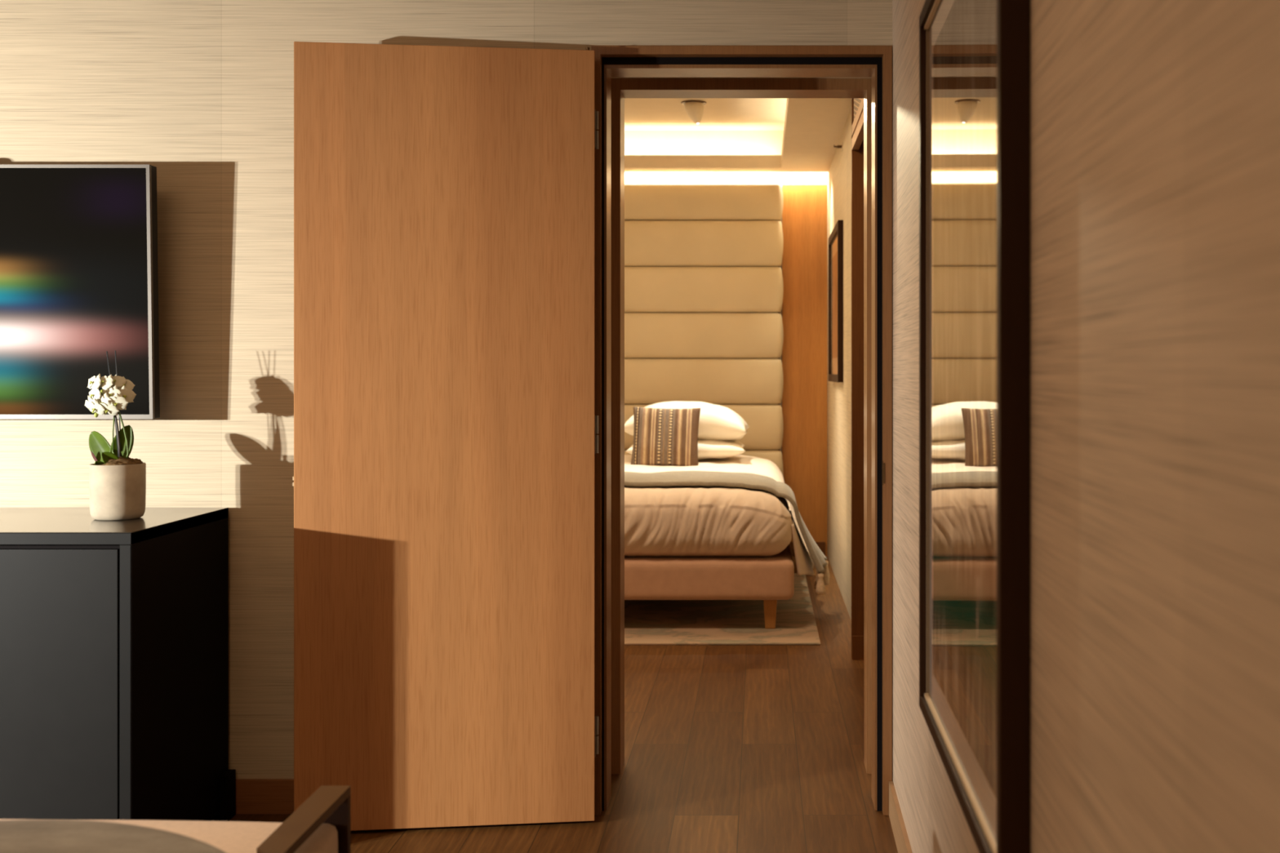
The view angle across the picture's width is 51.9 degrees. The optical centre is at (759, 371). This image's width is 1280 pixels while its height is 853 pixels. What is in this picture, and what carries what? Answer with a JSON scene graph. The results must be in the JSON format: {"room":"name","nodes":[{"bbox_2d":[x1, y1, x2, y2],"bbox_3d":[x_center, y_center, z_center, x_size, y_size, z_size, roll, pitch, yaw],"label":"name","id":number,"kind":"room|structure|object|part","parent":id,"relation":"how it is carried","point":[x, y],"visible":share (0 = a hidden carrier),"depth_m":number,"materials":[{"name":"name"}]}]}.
{"room":"living room","nodes":[
{"label":"living room","id":0,"kind":"room"},
{"bbox_2d":[0,0,892,778],"bbox_3d":[-1.700,-0.110,4.066,8.400,2.800,0.489,0,0,0],"label":"wall","id":1,"kind":"structure","parent":0,"point":[200,92],"depth_m":3.82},
{"bbox_2d":[0,164,159,418],"bbox_3d":[-2.334,-0.232,3.737,1.262,0.726,0.160,0,2,0],"label":"television","id":2,"kind":"object","parent":1,"relation":"attached to","point":[79,268],"visible":1,"depth_m":3.66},
{"bbox_2d":[217,778,293,813],"bbox_3d":[-3.144,1.240,3.814,5.311,0.100,0.014,0,0,0],"label":"baseboard","id":3,"kind":"structure","parent":1,"relation":"attached to","point":[253,796],"depth_m":3.81,"materials":[{"name":"brown wood"}]},
{"bbox_2d":[292,41,598,831],"bbox_3d":[-0.879,0.175,3.690,0.844,2.205,0.048,0,0,-7],"label":"door","id":4,"kind":"structure","parent":1,"relation":"in","point":[446,423],"depth_m":3.67,"materials":[{"name":"brown wood"}]},
{"bbox_2d":[591,45,892,815],"bbox_3d":[-0.051,0.171,3.879,0.875,2.239,0.161,0,0,0],"label":"trim","id":5,"kind":"structure","parent":1,"relation":"attached to","point":[875,62],"depth_m":3.84,"materials":[{"name":"brown wood"}]},
{"bbox_3d":[0.362,0.295,3.814,0.006,0.070,0.031,0,0,0],"label":"strike plate","id":6,"kind":"part","parent":5,"relation":"part of","materials":[{"name":"brown metal"}]},
{"bbox_2d":[611,78,871,773],"bbox_3d":[-0.053,0.174,4.254,0.862,2.232,0.128,0,0,0],"label":"trim","id":7,"kind":"structure","parent":1,"relation":"attached to","point":[621,88],"depth_m":4.19,"materials":[{"name":"brown wood"}]},
{"bbox_2d":[210,555,897,852],"bbox_3d":[-1.700,1.330,3.400,8.600,0.080,12.000,0,0,0],"label":"floor","id":8,"kind":"structure","parent":0,"point":[728,748],"depth_m":4.29,"materials":[{"name":"brown wood"}]},
{"bbox_2d":[0,507,235,821],"bbox_3d":[-2.411,0.843,3.510,1.773,0.895,0.589,0,0,0],"label":"sideboard","id":9,"kind":"object","parent":8,"relation":"on","point":[114,634],"visible":0.88,"depth_m":3.22,"materials":[{"name":"black paint"}]},
{"bbox_3d":[-2.421,0.828,3.247,1.692,0.804,0.004,0,0,0],"label":"recess panel","id":10,"kind":"part","parent":9,"relation":"part of","materials":[{"name":"rubber"}]},
{"bbox_3d":[-1.998,0.832,3.229,0.834,0.788,0.020,0,0,0],"label":"door","id":11,"kind":"part","parent":9,"relation":"part of","materials":[{"name":"black paint"}]},
{"bbox_2d":[84,350,146,520],"bbox_3d":[-1.735,0.169,3.518,0.150,0.452,0.137,0,0,-16],"label":"potted orchid","id":12,"kind":"object","parent":9,"relation":"on","point":[117,481],"visible":1,"depth_m":3.48,"materials":[{"name":"concrete"}]},
{"bbox_3d":[-1.783,0.085,3.487,0.060,0.047,0.009,-7,22,32],"label":"flower","id":13,"kind":"part","parent":12,"relation":"part of","materials":[{"name":"white plant"}]},
{"bbox_3d":[-1.776,0.026,3.494,0.060,0.047,0.009,16,-12,34],"label":"flower","id":14,"kind":"part","parent":12,"relation":"part of","materials":[{"name":"white plant"}]},
{"bbox_3d":[-1.770,0.058,3.483,0.060,0.047,0.009,9,0,35],"label":"flower","id":15,"kind":"part","parent":12,"relation":"part of","materials":[{"name":"white plant"}]},
{"bbox_3d":[-1.764,0.091,3.472,0.060,0.047,0.010,14,34,11],"label":"flower","id":16,"kind":"part","parent":12,"relation":"part of","materials":[{"name":"white plant"}]},
{"bbox_3d":[-1.742,0.077,3.474,0.060,0.047,0.010,18,13,8],"label":"flower","id":17,"kind":"part","parent":12,"relation":"part of","materials":[{"name":"white plant"}]},
{"bbox_3d":[-1.750,0.026,3.497,0.060,0.047,0.009,16,-25,23],"label":"flower","id":18,"kind":"part","parent":12,"relation":"part of","materials":[{"name":"white plant"}]},
{"bbox_3d":[-1.732,0.095,3.474,0.060,0.047,0.009,14,35,-5],"label":"flower","id":19,"kind":"part","parent":12,"relation":"part of","materials":[{"name":"white plant"}]},
{"bbox_3d":[-1.727,0.057,3.488,0.060,0.047,0.010,18,-5,2],"label":"flower","id":20,"kind":"part","parent":12,"relation":"part of","materials":[{"name":"white plant"}]},
{"bbox_3d":[-1.729,0.321,3.520,0.137,0.147,0.137,0,0,0],"label":"pot","id":21,"kind":"part","parent":12,"relation":"part of","materials":[{"name":"ceramic"}]},
{"bbox_3d":[-1.749,0.138,3.508,0.064,0.221,0.010,0,0,-21],"label":"flower stem","id":22,"kind":"part","parent":12,"relation":"part of","materials":[{"name":"plant"}]},
{"bbox_3d":[-1.712,0.079,3.479,0.060,0.047,0.009,3,9,-12],"label":"flower","id":23,"kind":"part","parent":12,"relation":"part of","materials":[{"name":"white plant"}]},
{"bbox_3d":[-1.733,0.025,3.514,0.060,0.047,0.009,-1,-35,-11],"label":"flower","id":24,"kind":"part","parent":12,"relation":"part of","materials":[{"name":"white plant"}]},
{"bbox_3d":[-1.736,0.161,3.504,0.071,0.175,0.044,0,0,0],"label":"flower stem","id":25,"kind":"part","parent":12,"relation":"part of","materials":[{"name":"green plant"}]},
{"bbox_3d":[-1.715,0.033,3.521,0.060,0.047,0.009,6,-23,-33],"label":"flower","id":26,"kind":"part","parent":12,"relation":"part of","materials":[{"name":"white plant"}]},
{"bbox_3d":[-1.703,0.060,3.501,0.060,0.047,0.009,0,0,-35],"label":"flower","id":27,"kind":"part","parent":12,"relation":"part of","materials":[{"name":"white plant"}]},
{"bbox_3d":[-1.546,0.829,3.510,0.001,0.863,0.587,0,0,0],"label":"panel","id":28,"kind":"part","parent":9,"relation":"part of","materials":[{"name":"black paint"}]},
{"bbox_2d":[0,785,351,852],"bbox_3d":[-1.411,1.017,1.669,1.352,0.546,1.362,0,0,0],"label":"armchair","id":29,"kind":"object","parent":8,"relation":"on","point":[322,824],"visible":0.54,"depth_m":2.24,"materials":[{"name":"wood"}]},
{"bbox_2d":[0,819,226,852],"bbox_3d":[-1.080,0.727,1.530,0.964,0.111,0.964,0,0,0],"label":"round cushion","id":30,"kind":"object","parent":29,"relation":"on","point":[20,836],"visible":1,"depth_m":1.88,"materials":[{"name":"grey fabric"}]},
{"bbox_2d":[0,818,337,852],"bbox_3d":[-1.414,0.913,1.661,1.348,0.258,1.346,0,0,0],"label":"seat cushion","id":31,"kind":"object","parent":29,"relation":"on","point":[229,837],"depth_m":2.25,"materials":[{"name":"fabric"}]},
{"bbox_3d":[-0.762,0.752,2.170,0.053,0.016,0.360,0,0,0],"label":"arm","id":32,"kind":"part","parent":29,"relation":"part of","materials":[{"name":"brown wood"}]},
{"bbox_3d":[-0.762,1.025,2.342,0.053,0.529,0.016,0,0,0],"label":"arm post","id":33,"kind":"part","parent":29,"relation":"part of","materials":[{"name":"brown wood"}]},
{"bbox_2d":[624,573,820,645],"bbox_3d":[-0.805,1.285,7.229,2.189,0.009,2.142,0,0,0],"label":"rug","id":34,"kind":"object","parent":8,"relation":"on","point":[646,622],"visible":0.29,"depth_m":6.68,"materials":[{"name":"beige carpet"}]},
{"bbox_2d":[624,542,794,628],"bbox_3d":[-0.664,1.107,7.685,1.672,0.348,2.490,0,0,0],"label":"bed","id":35,"kind":"object","parent":34,"relation":"on","point":[768,579],"visible":0.29,"depth_m":6.44,"materials":[{"name":"fabric"}]},
{"bbox_2d":[624,454,814,576],"bbox_3d":[-0.604,0.807,7.652,1.802,0.514,2.502,0,0,0],"label":"duvet","id":36,"kind":"object","parent":35,"relation":"on","point":[670,520],"visible":0.54,"depth_m":6.44,"materials":[{"name":"fabric"}]},
{"bbox_2d":[631,406,700,466],"bbox_3d":[-0.571,0.400,7.965,0.425,0.377,0.171,0,0,-1],"label":"cushion","id":37,"kind":"object","parent":36,"relation":"on","point":[661,437],"visible":0.98,"depth_m":7.91,"materials":[{"name":"brown fabric"}]},
{"bbox_2d":[625,439,745,459],"bbox_3d":[-0.462,0.485,8.330,0.750,0.149,0.500,0,1,-1],"label":"pillow","id":38,"kind":"object","parent":36,"relation":"on","point":[707,449],"visible":0.32,"depth_m":8.11,"materials":[{"name":"fabric"}]},
{"bbox_2d":[624,400,749,440],"bbox_3d":[-0.464,0.317,8.371,0.790,0.258,0.500,0,0,1],"label":"pillow","id":39,"kind":"object","parent":38,"relation":"on","point":[716,422],"visible":0.63,"depth_m":8.16,"materials":[{"name":"fabric"}]},
{"bbox_2d":[624,471,830,595],"bbox_3d":[-0.531,0.836,6.900,1.825,0.588,0.626,0,0,0],"label":"throw blanket","id":40,"kind":"object","parent":36,"relation":"on","point":[707,478],"visible":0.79,"depth_m":6.73,"materials":[{"name":"beige fabric"}]},
{"bbox_2d":[787,500,814,576],"bbox_3d":[0.227,0.911,7.651,0.136,0.306,2.302,0,0,0],"label":"blanket","id":41,"kind":"object","parent":36,"relation":"hanging from","point":[805,565],"depth_m":6.61,"materials":[{"name":"fabric"}]},
{"bbox_3d":[0.054,1.206,6.530,0.067,0.148,0.067,0,0,0],"label":"leg","id":42,"kind":"part","parent":35,"relation":"part of","materials":[{"name":"brown wood"}]},
{"bbox_2d":[624,97,786,130],"bbox_3d":[-0.990,-1.715,6.805,3.220,0.100,4.990,0,0,0],"label":"ceiling","id":43,"kind":"structure","parent":0,"point":[640,113],"depth_m":8.46,"materials":[{"name":"paint"}]},
{"bbox_2d":[680,99,706,124],"bbox_3d":[-0.406,-1.603,8.074,0.156,0.149,0.156,0,0,0],"label":"ceiling spotlight","id":44,"kind":"object","parent":43,"relation":"attached to","point":[694,108],"visible":1,"depth_m":8.03,"materials":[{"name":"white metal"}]},
{"bbox_2d":[624,172,826,453],"bbox_3d":[-0.940,-0.235,9.220,3.120,3.050,0.120,0,0,0],"label":"wall","id":45,"kind":"structure","parent":0,"point":[782,178],"depth_m":9.16,"materials":[{"name":"white paint"}]},
{"bbox_2d":[624,182,783,476],"bbox_3d":[-0.757,-0.017,9.056,1.845,2.573,0.159,0,0,0],"label":"headboard","id":46,"kind":"object","parent":45,"relation":"attached to","point":[704,286],"visible":0.47,"depth_m":8.98,"materials":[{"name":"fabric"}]},
{"bbox_3d":[-0.757,0.699,9.038,1.845,0.314,0.124,0,0,0],"label":"panel","id":47,"kind":"part","parent":46,"relation":"part of","materials":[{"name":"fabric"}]},
{"bbox_3d":[-0.757,0.382,9.038,1.845,0.314,0.124,0,0,0],"label":"panel","id":48,"kind":"part","parent":46,"relation":"part of","materials":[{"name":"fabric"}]},
{"bbox_3d":[-0.757,0.066,9.038,1.845,0.314,0.124,0,0,0],"label":"panel","id":49,"kind":"part","parent":46,"relation":"part of","materials":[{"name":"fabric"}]},
{"bbox_3d":[-0.757,-0.251,9.038,1.845,0.314,0.124,0,0,0],"label":"panel","id":50,"kind":"part","parent":46,"relation":"part of","materials":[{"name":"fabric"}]},
{"bbox_3d":[-0.757,-0.568,9.038,1.845,0.316,0.124,0,0,0],"label":"panel","id":51,"kind":"part","parent":46,"relation":"part of","materials":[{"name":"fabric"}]},
{"bbox_3d":[-0.757,-0.887,9.038,1.845,0.316,0.124,0,0,0],"label":"panel","id":52,"kind":"part","parent":46,"relation":"part of","materials":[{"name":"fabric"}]},
{"bbox_3d":[-0.757,-1.176,9.038,1.845,0.255,0.124,0,0,0],"label":"panel","id":53,"kind":"part","parent":46,"relation":"part of","materials":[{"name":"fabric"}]},
{"bbox_2d":[782,184,826,555],"bbox_3d":[0.318,-0.010,9.149,0.315,2.600,0.022,0,0,0],"label":"wood panel","id":54,"kind":"object","parent":45,"relation":"attached to","point":[804,214],"depth_m":9.14,"materials":[{"name":"brown wood"}]},
{"bbox_2d":[790,542,825,556],"bbox_3d":[0.310,1.240,9.133,0.301,0.100,0.010,0,0,0],"label":"baseboard","id":55,"kind":"structure","parent":45,"relation":"attached to","point":[821,545],"depth_m":9.13,"materials":[{"name":"brown wood"}]},
{"bbox_2d":[624,97,851,172],"bbox_3d":[-0.962,-1.522,6.670,3.076,0.286,4.720,0,0,0],"label":"ceiling","id":56,"kind":"structure","parent":0,"point":[812,127],"depth_m":8.82,"materials":[{"name":"paint"}]},
{"bbox_2d":[826,106,851,620],"bbox_3d":[0.536,-0.235,7.603,0.120,3.050,3.395,0,0,0],"label":"wall","id":57,"kind":"structure","parent":0,"point":[839,174],"depth_m":7.52,"materials":[{"name":"beige paint"}]},
{"bbox_2d":[828,220,843,382],"bbox_3d":[0.460,-0.400,7.920,0.030,0.920,1.040,0,0,0],"label":"framed picture","id":58,"kind":"object","parent":57,"relation":"attached to","point":[836,237],"visible":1,"depth_m":7.76,"materials":[{"name":"brown wood"}]},
{"bbox_3d":[0.457,-0.400,7.920,0.001,0.830,0.950,0,0,0],"label":"glass pane","id":59,"kind":"part","parent":58,"relation":"part of","materials":[{"name":"glass"}]},
{"bbox_2d":[833,142,843,151],"bbox_3d":[0.450,-1.286,7.460,0.050,0.052,0.052,0,0,0],"label":"sprinkler","id":60,"kind":"object","parent":57,"relation":"attached to","point":[842,145],"visible":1,"depth_m":7.45,"materials":[{"name":"white paint"}]},
{"bbox_2d":[851,97,863,659],"bbox_3d":[0.725,-0.044,5.106,0.620,2.669,1.588,0,0,0],"label":"wall","id":61,"kind":"structure","parent":0,"point":[857,156],"depth_m":5.86,"materials":[{"name":"brown wood"}]},
{"bbox_2d":[852,97,863,150],"bbox_3d":[0.430,-1.187,5.240,0.030,0.383,1.241,0,0,0],"label":"trim","id":62,"kind":"structure","parent":61,"relation":"attached to","point":[858,123],"depth_m":5.53,"materials":[{"name":"brown wood"}]},
{"bbox_2d":[852,635,863,659],"bbox_3d":[0.716,1.237,5.856,0.598,0.106,0.012,0,0,0],"label":"baseboard","id":63,"kind":"structure","parent":61,"relation":"attached to","point":[857,641],"depth_m":5.85,"materials":[{"name":"brown wood"}]},
{"bbox_2d":[853,97,862,119],"bbox_3d":[0.426,-1.222,5.239,0.018,0.232,1.238,0,0,0],"label":"air vent","id":64,"kind":"object","parent":61,"relation":"attached to","point":[857,101],"visible":0.05,"depth_m":5.70,"materials":[{"name":"brown wood"}]},
{"bbox_2d":[892,0,1279,852],"bbox_3d":[0.411,-0.110,0.660,0.150,2.800,6.324,0,0,1],"label":"wall","id":65,"kind":"structure","parent":0,"point":[1155,124],"depth_m":1.19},
{"bbox_2d":[888,781,912,852],"bbox_3d":[0.331,1.240,0.699,0.012,0.100,6.198,0,0,1],"label":"baseboard","id":66,"kind":"structure","parent":65,"relation":"attached to","point":[902,842],"depth_m":3.54,"materials":[{"name":"brown wood"}]},
{"bbox_2d":[919,0,1030,852],"bbox_3d":[0.342,-0.021,2.202,0.039,1.425,1.006,0,0,1],"label":"mirror","id":67,"kind":"object","parent":65,"relation":"attached to","point":[975,55],"visible":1,"depth_m":1.96,"materials":[{"name":"brown wood"}]},
{"bbox_3d":[0.334,-0.021,2.204,0.001,1.361,0.945,0,0,1],"label":"glass pane","id":68,"kind":"part","parent":67,"relation":"part of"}
]}

